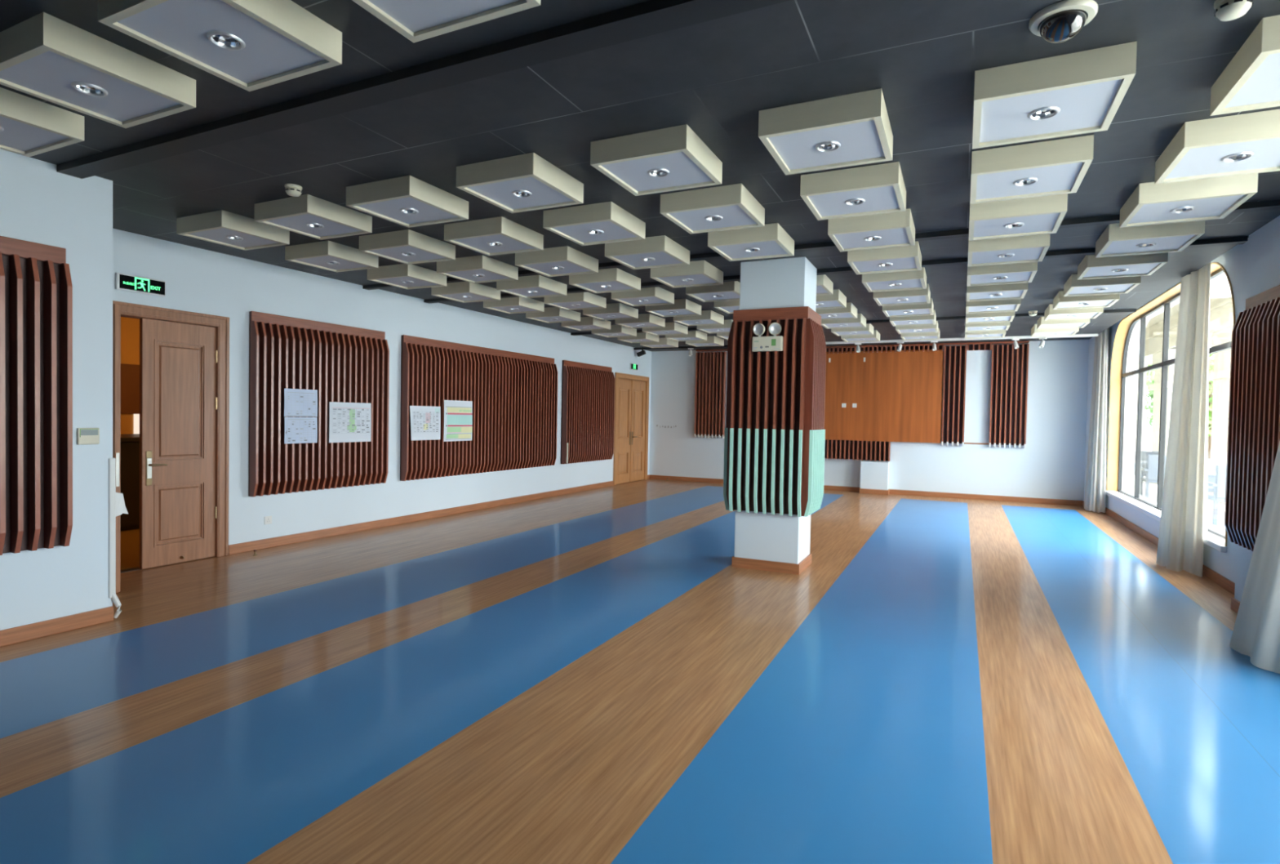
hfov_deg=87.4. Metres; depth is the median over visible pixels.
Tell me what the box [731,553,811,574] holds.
baseboard
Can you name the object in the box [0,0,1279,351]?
ceiling
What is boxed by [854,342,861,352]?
spotlight
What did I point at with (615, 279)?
ceiling light
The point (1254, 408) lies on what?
cladding
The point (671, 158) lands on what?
ceiling light
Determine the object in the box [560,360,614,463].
cladding
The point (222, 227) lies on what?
ceiling light
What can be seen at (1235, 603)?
baseboard
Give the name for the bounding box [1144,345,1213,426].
tree
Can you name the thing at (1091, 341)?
wall pillar
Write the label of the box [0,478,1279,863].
floor
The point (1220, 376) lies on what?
pier
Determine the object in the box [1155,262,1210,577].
curtain
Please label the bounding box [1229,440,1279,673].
curtain
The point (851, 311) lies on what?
ceiling light
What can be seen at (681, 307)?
ceiling light
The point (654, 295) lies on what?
ceiling light
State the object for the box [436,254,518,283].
ceiling light
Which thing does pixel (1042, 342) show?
spotlight
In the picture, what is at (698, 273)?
ceiling light
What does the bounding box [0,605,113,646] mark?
baseboard
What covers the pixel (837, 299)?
ceiling light
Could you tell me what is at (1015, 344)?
spotlight
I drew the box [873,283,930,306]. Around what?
ceiling light
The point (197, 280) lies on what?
wall
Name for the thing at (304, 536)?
baseboard
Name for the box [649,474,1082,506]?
baseboard
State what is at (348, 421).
notice sheet
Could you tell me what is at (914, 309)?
ceiling light
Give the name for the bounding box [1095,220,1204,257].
ceiling light
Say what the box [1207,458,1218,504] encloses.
patio chair
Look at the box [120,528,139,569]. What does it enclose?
floor
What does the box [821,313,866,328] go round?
ceiling light
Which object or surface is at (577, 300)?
ceiling light
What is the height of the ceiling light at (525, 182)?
0.129 m
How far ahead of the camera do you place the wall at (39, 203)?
4.49 m
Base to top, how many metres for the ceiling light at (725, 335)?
0.129 m
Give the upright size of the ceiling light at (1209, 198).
0.129 m
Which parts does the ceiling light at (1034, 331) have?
light panel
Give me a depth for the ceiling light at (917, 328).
10.47 m
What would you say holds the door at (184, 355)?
in the wall at (197, 280)
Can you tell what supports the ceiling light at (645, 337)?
attached to the ceiling at (714, 77)
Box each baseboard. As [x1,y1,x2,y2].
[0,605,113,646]
[228,480,613,554]
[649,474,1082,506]
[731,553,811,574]
[1105,506,1235,594]
[1231,597,1239,613]
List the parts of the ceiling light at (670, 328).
light panel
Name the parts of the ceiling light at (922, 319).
light panel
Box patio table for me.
[1134,460,1147,466]
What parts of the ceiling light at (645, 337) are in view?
light panel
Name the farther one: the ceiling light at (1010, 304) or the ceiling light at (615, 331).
the ceiling light at (615, 331)
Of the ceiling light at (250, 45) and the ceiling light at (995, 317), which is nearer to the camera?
the ceiling light at (250, 45)
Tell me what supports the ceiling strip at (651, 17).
attached to the ceiling at (714, 77)
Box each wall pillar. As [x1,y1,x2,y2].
[733,256,817,564]
[860,460,888,489]
[1083,328,1109,501]
[1234,215,1279,601]
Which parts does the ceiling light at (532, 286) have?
light panel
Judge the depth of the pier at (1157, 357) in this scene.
18.09 m
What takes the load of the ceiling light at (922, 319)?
attached to the ceiling at (714, 77)
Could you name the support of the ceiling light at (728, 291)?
attached to the ceiling at (714, 77)
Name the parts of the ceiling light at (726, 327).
light panel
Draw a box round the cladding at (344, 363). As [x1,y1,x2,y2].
[248,311,389,496]
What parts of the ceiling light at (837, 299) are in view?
light panel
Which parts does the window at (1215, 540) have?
sill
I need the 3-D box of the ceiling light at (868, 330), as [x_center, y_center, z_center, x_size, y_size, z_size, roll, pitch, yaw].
[3.504,-1.687,11.024,0.588,0.129,0.588,2,1,26]
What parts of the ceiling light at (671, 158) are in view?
light panel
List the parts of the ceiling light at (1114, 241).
light panel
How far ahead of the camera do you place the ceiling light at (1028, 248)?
5.60 m
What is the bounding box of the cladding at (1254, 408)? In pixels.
[1224,284,1279,551]
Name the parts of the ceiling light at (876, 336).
light panel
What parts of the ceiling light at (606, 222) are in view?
light panel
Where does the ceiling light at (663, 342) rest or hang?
attached to the ceiling at (714, 77)
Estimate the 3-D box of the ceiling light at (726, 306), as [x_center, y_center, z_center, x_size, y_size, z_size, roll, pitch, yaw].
[1.348,-1.676,8.798,0.588,0.129,0.588,2,1,26]
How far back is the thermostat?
4.52 m
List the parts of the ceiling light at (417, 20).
light panel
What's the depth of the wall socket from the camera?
7.25 m
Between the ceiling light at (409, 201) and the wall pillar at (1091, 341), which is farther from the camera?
the wall pillar at (1091, 341)
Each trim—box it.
[120,566,139,573]
[1137,276,1233,363]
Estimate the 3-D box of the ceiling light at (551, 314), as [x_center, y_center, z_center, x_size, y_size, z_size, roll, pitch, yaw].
[-1.302,-1.755,10.069,0.588,0.129,0.588,2,1,26]
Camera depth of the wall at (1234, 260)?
9.55 m
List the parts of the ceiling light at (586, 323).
light panel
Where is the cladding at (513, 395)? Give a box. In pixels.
[400,334,557,480]
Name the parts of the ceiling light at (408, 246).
light panel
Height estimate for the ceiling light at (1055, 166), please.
0.129 m
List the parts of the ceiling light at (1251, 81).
light panel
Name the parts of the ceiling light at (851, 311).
light panel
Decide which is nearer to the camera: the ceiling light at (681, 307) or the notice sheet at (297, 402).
the notice sheet at (297, 402)
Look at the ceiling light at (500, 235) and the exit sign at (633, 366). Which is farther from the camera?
the exit sign at (633, 366)
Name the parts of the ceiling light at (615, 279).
light panel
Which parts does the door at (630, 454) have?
lock plate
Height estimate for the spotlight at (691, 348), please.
0.180 m
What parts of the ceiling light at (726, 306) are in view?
light panel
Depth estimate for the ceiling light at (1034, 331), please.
10.52 m
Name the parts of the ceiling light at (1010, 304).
light panel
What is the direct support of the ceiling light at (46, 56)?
attached to the ceiling at (714, 77)
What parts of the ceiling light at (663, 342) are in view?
light panel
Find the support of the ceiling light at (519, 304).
attached to the ceiling at (714, 77)
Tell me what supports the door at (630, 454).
in the wall at (197, 280)
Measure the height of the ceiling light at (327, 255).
0.129 m
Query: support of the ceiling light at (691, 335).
attached to the ceiling at (714, 77)
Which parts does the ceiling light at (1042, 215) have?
light panel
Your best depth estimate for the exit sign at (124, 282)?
6.04 m
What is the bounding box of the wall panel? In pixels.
[120,363,139,413]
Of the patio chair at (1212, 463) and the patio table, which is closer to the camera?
the patio chair at (1212, 463)
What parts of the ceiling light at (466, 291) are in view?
light panel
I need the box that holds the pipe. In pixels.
[108,457,128,617]
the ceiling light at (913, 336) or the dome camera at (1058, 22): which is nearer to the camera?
the dome camera at (1058, 22)
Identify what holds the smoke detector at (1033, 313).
attached to the ceiling at (714, 77)
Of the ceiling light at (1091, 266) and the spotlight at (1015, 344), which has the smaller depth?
the ceiling light at (1091, 266)
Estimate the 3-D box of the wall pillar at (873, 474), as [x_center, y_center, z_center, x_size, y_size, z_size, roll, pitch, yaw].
[4.831,0.939,13.791,0.530,0.660,0.220,2,1,26]
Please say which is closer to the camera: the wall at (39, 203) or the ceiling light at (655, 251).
the wall at (39, 203)
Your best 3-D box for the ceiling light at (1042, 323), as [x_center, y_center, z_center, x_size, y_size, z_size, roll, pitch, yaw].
[6.154,-1.608,9.752,0.588,0.129,0.588,2,1,26]
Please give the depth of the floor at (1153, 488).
13.10 m
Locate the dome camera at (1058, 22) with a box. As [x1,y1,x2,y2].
[1028,0,1097,43]
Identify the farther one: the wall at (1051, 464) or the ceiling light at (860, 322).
the wall at (1051, 464)
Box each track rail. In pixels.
[633,344,727,349]
[825,333,1097,344]
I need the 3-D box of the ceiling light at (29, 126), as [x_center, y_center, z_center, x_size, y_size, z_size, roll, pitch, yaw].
[-3.388,-1.640,3.473,0.588,0.129,0.588,2,1,26]
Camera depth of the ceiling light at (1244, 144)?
3.50 m
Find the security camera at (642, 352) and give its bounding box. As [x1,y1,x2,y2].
[636,346,645,356]
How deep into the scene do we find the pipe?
4.68 m
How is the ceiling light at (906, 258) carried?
attached to the ceiling at (714, 77)
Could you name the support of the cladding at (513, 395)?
attached to the wall at (197, 280)
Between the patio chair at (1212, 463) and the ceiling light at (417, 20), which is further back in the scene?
the patio chair at (1212, 463)
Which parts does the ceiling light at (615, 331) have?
light panel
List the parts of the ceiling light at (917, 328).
light panel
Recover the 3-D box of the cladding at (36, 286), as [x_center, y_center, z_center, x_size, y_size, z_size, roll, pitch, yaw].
[-4.173,-0.212,3.488,0.123,1.943,1.980,2,1,26]
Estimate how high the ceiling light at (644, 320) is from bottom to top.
0.129 m
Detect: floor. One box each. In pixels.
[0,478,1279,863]
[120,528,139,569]
[1133,446,1225,531]
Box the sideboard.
[120,433,139,530]
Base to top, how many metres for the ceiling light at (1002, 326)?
0.129 m
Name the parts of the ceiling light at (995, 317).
light panel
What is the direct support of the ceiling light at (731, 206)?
attached to the ceiling at (714, 77)
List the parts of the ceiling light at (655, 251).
light panel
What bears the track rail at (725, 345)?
attached to the ceiling at (714, 77)
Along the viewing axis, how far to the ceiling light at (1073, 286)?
6.96 m
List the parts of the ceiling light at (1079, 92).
light panel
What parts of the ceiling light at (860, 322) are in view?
light panel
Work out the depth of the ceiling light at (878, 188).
4.25 m
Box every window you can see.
[133,413,139,433]
[1105,262,1235,552]
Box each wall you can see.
[0,148,112,630]
[112,228,651,556]
[120,316,139,434]
[648,339,1088,500]
[1105,237,1248,582]
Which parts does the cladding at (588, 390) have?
edge strip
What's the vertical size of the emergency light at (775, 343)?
0.270 m
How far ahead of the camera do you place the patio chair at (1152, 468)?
13.19 m
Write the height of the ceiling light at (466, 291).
0.129 m
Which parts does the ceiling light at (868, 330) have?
light panel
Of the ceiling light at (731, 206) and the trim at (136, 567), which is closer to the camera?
the ceiling light at (731, 206)
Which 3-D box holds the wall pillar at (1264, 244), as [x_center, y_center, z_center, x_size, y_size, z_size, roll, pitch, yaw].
[4.723,-0.224,4.834,0.200,3.400,1.310,2,1,26]
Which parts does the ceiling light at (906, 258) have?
light panel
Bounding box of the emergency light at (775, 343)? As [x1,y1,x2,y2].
[751,322,782,351]
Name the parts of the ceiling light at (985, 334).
light panel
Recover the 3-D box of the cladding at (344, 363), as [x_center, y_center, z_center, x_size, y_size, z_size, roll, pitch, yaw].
[-3.664,-0.303,7.807,0.123,1.943,1.790,2,1,26]
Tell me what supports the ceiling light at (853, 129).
attached to the ceiling at (714, 77)
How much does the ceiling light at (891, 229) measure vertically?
0.129 m
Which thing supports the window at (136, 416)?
in the wall at (130, 327)
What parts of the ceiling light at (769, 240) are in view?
light panel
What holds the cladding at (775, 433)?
attached to the wall pillar at (784, 282)
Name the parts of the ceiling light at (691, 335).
light panel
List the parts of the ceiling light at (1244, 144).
light panel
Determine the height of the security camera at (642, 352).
0.208 m
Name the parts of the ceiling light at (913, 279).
light panel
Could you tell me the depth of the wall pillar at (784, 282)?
6.59 m
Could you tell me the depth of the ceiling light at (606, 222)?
5.11 m
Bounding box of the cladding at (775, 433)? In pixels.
[723,306,826,516]
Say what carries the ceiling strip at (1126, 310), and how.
attached to the ceiling at (714, 77)
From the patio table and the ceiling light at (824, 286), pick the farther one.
the patio table
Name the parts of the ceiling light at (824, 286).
light panel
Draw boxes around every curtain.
[1084,327,1109,512]
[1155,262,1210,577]
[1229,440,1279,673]
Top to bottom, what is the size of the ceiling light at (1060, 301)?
0.129 m
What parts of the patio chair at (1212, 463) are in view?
seat, backrest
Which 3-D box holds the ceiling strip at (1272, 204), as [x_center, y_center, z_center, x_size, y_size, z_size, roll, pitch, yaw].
[0.545,-1.681,6.454,8.810,0.040,0.090,2,1,26]
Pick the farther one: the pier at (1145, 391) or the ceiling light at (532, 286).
the pier at (1145, 391)
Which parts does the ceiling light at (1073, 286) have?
light panel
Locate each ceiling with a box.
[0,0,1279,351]
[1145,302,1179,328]
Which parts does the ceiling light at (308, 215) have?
light panel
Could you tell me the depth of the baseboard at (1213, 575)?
8.40 m
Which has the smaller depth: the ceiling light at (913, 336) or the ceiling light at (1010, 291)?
the ceiling light at (1010, 291)
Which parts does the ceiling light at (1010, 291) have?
light panel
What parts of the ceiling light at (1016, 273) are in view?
light panel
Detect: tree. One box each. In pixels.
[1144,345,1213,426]
[1145,353,1214,458]
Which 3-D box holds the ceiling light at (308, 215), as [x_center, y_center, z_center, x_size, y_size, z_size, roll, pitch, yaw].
[-2.539,-1.665,5.229,0.588,0.129,0.588,2,1,26]
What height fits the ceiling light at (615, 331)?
0.129 m
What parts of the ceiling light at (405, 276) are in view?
light panel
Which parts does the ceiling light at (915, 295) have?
light panel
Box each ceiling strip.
[56,0,789,178]
[362,199,1279,289]
[423,235,1248,303]
[570,308,1136,335]
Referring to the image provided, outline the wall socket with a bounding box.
[264,515,271,524]
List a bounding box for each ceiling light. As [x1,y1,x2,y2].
[0,11,195,128]
[0,87,84,156]
[97,0,342,91]
[176,209,289,250]
[254,194,372,239]
[284,240,378,271]
[346,174,468,227]
[352,0,540,42]
[359,229,455,264]
[367,263,446,288]
[431,280,500,302]
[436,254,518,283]
[444,216,543,255]
[456,151,583,213]
[483,296,544,313]
[496,275,567,297]
[515,245,598,276]
[525,306,580,322]
[542,200,645,245]
[543,291,606,310]
[561,316,610,330]
[568,267,640,293]
[582,302,638,319]
[590,124,722,195]
[591,324,636,337]
[604,235,689,269]
[611,286,674,306]
[614,313,665,328]
[617,332,658,342]
[640,337,678,347]
[642,322,687,335]
[644,298,701,316]
[650,260,723,287]
[660,183,764,234]
[665,330,706,341]
[673,310,724,325]
[685,280,740,302]
[685,335,724,346]
[697,319,733,333]
[707,222,794,261]
[713,299,739,313]
[716,332,729,339]
[758,88,893,174]
[800,161,906,220]
[815,288,846,309]
[815,302,857,319]
[816,274,833,295]
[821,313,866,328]
[827,208,915,251]
[831,323,873,336]
[840,329,879,342]
[847,240,921,274]
[862,266,926,292]
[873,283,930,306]
[882,297,933,316]
[889,309,936,326]
[895,320,937,333]
[900,327,939,340]
[964,321,1009,331]
[964,330,1005,338]
[965,298,1021,313]
[965,311,1014,323]
[966,262,1037,286]
[966,282,1028,301]
[967,233,1050,266]
[968,193,1067,240]
[969,134,1093,204]
[972,40,1137,148]
[1031,324,1079,336]
[1036,316,1089,328]
[1044,303,1103,319]
[1053,290,1119,309]
[1063,274,1141,296]
[1077,252,1168,279]
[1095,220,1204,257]
[1119,173,1257,227]
[1154,108,1279,183]
[1209,14,1279,115]
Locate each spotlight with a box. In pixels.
[688,347,693,355]
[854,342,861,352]
[897,342,903,351]
[930,341,937,351]
[1011,338,1018,348]
[1038,337,1046,347]
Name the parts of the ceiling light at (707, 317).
light panel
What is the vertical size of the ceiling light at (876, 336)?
0.129 m
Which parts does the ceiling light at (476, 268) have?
light panel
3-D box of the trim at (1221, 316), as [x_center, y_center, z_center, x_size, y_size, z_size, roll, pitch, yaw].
[16.504,-2.702,25.069,2.680,0.850,28.450,2,1,26]
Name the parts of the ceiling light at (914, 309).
light panel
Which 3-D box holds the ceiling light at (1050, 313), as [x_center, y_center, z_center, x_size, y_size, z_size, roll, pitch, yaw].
[5.729,-1.595,8.869,0.588,0.129,0.588,2,1,26]
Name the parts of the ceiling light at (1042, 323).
light panel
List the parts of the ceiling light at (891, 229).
light panel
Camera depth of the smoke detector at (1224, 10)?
2.42 m
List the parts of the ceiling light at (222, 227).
light panel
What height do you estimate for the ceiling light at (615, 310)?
0.129 m
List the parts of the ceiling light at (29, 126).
light panel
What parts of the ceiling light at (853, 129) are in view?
light panel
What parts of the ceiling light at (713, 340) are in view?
light panel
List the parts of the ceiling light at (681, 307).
light panel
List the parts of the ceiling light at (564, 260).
light panel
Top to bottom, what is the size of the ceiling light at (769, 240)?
0.129 m
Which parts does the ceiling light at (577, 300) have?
light panel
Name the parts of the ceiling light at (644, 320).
light panel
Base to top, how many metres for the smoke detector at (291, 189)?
0.067 m
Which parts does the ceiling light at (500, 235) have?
light panel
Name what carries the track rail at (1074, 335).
attached to the ceiling at (714, 77)
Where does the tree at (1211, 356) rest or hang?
on the floor at (1153, 488)
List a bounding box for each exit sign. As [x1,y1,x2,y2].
[115,272,165,296]
[629,363,637,370]
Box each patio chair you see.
[1133,450,1158,476]
[1139,454,1166,499]
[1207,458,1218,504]
[1207,464,1226,528]
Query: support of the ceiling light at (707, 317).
attached to the ceiling at (714, 77)
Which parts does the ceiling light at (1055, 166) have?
light panel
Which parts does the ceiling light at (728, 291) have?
light panel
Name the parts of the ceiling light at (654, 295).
light panel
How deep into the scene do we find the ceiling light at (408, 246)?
5.96 m
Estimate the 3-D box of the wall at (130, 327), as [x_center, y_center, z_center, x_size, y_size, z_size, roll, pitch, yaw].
[-6.115,-0.168,7.594,3.800,2.950,6.200,2,1,26]
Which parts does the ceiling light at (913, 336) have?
light panel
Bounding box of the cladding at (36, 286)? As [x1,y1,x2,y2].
[0,235,72,555]
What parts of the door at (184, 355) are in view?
lock plate, lever handle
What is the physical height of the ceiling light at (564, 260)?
0.129 m
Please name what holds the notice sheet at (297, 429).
attached to the cladding at (344, 363)
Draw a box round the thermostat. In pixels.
[76,427,99,444]
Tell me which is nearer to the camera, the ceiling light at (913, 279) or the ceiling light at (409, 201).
the ceiling light at (409, 201)
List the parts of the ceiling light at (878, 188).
light panel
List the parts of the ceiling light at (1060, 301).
light panel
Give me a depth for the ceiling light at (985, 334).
10.93 m
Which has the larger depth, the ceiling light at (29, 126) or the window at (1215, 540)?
the window at (1215, 540)
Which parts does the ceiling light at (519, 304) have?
light panel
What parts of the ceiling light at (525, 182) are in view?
light panel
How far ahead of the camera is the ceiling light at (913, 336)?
11.36 m
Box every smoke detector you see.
[284,183,302,196]
[1028,310,1037,315]
[1213,0,1253,21]
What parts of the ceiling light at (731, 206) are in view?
light panel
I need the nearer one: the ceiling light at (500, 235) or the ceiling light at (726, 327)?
the ceiling light at (500, 235)
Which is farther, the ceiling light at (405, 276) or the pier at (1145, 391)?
the pier at (1145, 391)
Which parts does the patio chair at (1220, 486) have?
armrest, leg, seat, backrest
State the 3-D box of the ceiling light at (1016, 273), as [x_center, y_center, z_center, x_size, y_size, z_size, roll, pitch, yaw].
[3.574,-1.583,6.643,0.588,0.129,0.588,2,1,26]
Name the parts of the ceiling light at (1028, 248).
light panel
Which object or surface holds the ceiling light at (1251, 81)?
attached to the ceiling at (714, 77)
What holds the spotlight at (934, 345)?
attached to the track rail at (1074, 335)
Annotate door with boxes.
[112,300,229,592]
[613,372,648,484]
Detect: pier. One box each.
[1134,363,1147,450]
[1149,348,1175,455]
[1208,325,1233,503]
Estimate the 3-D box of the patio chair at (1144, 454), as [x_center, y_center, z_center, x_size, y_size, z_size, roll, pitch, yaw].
[11.373,0.909,14.970,0.640,0.950,0.550,2,1,26]
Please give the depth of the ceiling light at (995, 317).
9.15 m
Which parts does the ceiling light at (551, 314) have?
light panel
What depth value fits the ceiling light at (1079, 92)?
2.95 m
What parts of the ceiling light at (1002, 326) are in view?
light panel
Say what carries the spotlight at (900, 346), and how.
attached to the track rail at (1074, 335)
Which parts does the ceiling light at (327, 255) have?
light panel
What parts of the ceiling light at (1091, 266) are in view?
light panel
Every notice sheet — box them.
[284,388,317,416]
[284,417,317,443]
[328,401,371,442]
[409,405,440,439]
[443,400,472,441]
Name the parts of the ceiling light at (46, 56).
light panel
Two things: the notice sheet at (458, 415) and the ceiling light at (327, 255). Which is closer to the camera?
the ceiling light at (327, 255)
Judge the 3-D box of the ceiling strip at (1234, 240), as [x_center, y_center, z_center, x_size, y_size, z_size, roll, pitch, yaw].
[1.002,-1.695,7.405,8.810,0.040,0.100,2,1,26]
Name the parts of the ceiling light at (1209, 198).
light panel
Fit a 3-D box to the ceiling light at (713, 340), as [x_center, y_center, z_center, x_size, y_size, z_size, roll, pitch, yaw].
[1.279,-1.779,13.178,0.588,0.129,0.588,2,1,26]
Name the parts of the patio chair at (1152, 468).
leg, armrest, leg, seat, backrest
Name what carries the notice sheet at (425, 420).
attached to the cladding at (513, 395)
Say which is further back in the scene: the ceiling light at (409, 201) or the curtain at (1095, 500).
the curtain at (1095, 500)
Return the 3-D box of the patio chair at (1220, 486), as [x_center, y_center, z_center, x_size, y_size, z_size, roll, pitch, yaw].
[9.029,0.977,10.206,0.640,0.950,0.550,2,1,26]
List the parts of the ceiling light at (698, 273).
light panel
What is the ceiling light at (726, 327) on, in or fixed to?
attached to the ceiling at (714, 77)
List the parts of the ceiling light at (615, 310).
light panel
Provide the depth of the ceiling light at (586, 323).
10.79 m
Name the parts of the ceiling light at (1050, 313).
light panel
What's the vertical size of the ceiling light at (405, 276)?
0.129 m
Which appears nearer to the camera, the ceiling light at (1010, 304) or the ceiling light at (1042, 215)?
the ceiling light at (1042, 215)
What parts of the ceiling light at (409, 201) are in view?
light panel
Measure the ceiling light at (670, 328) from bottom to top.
0.129 m

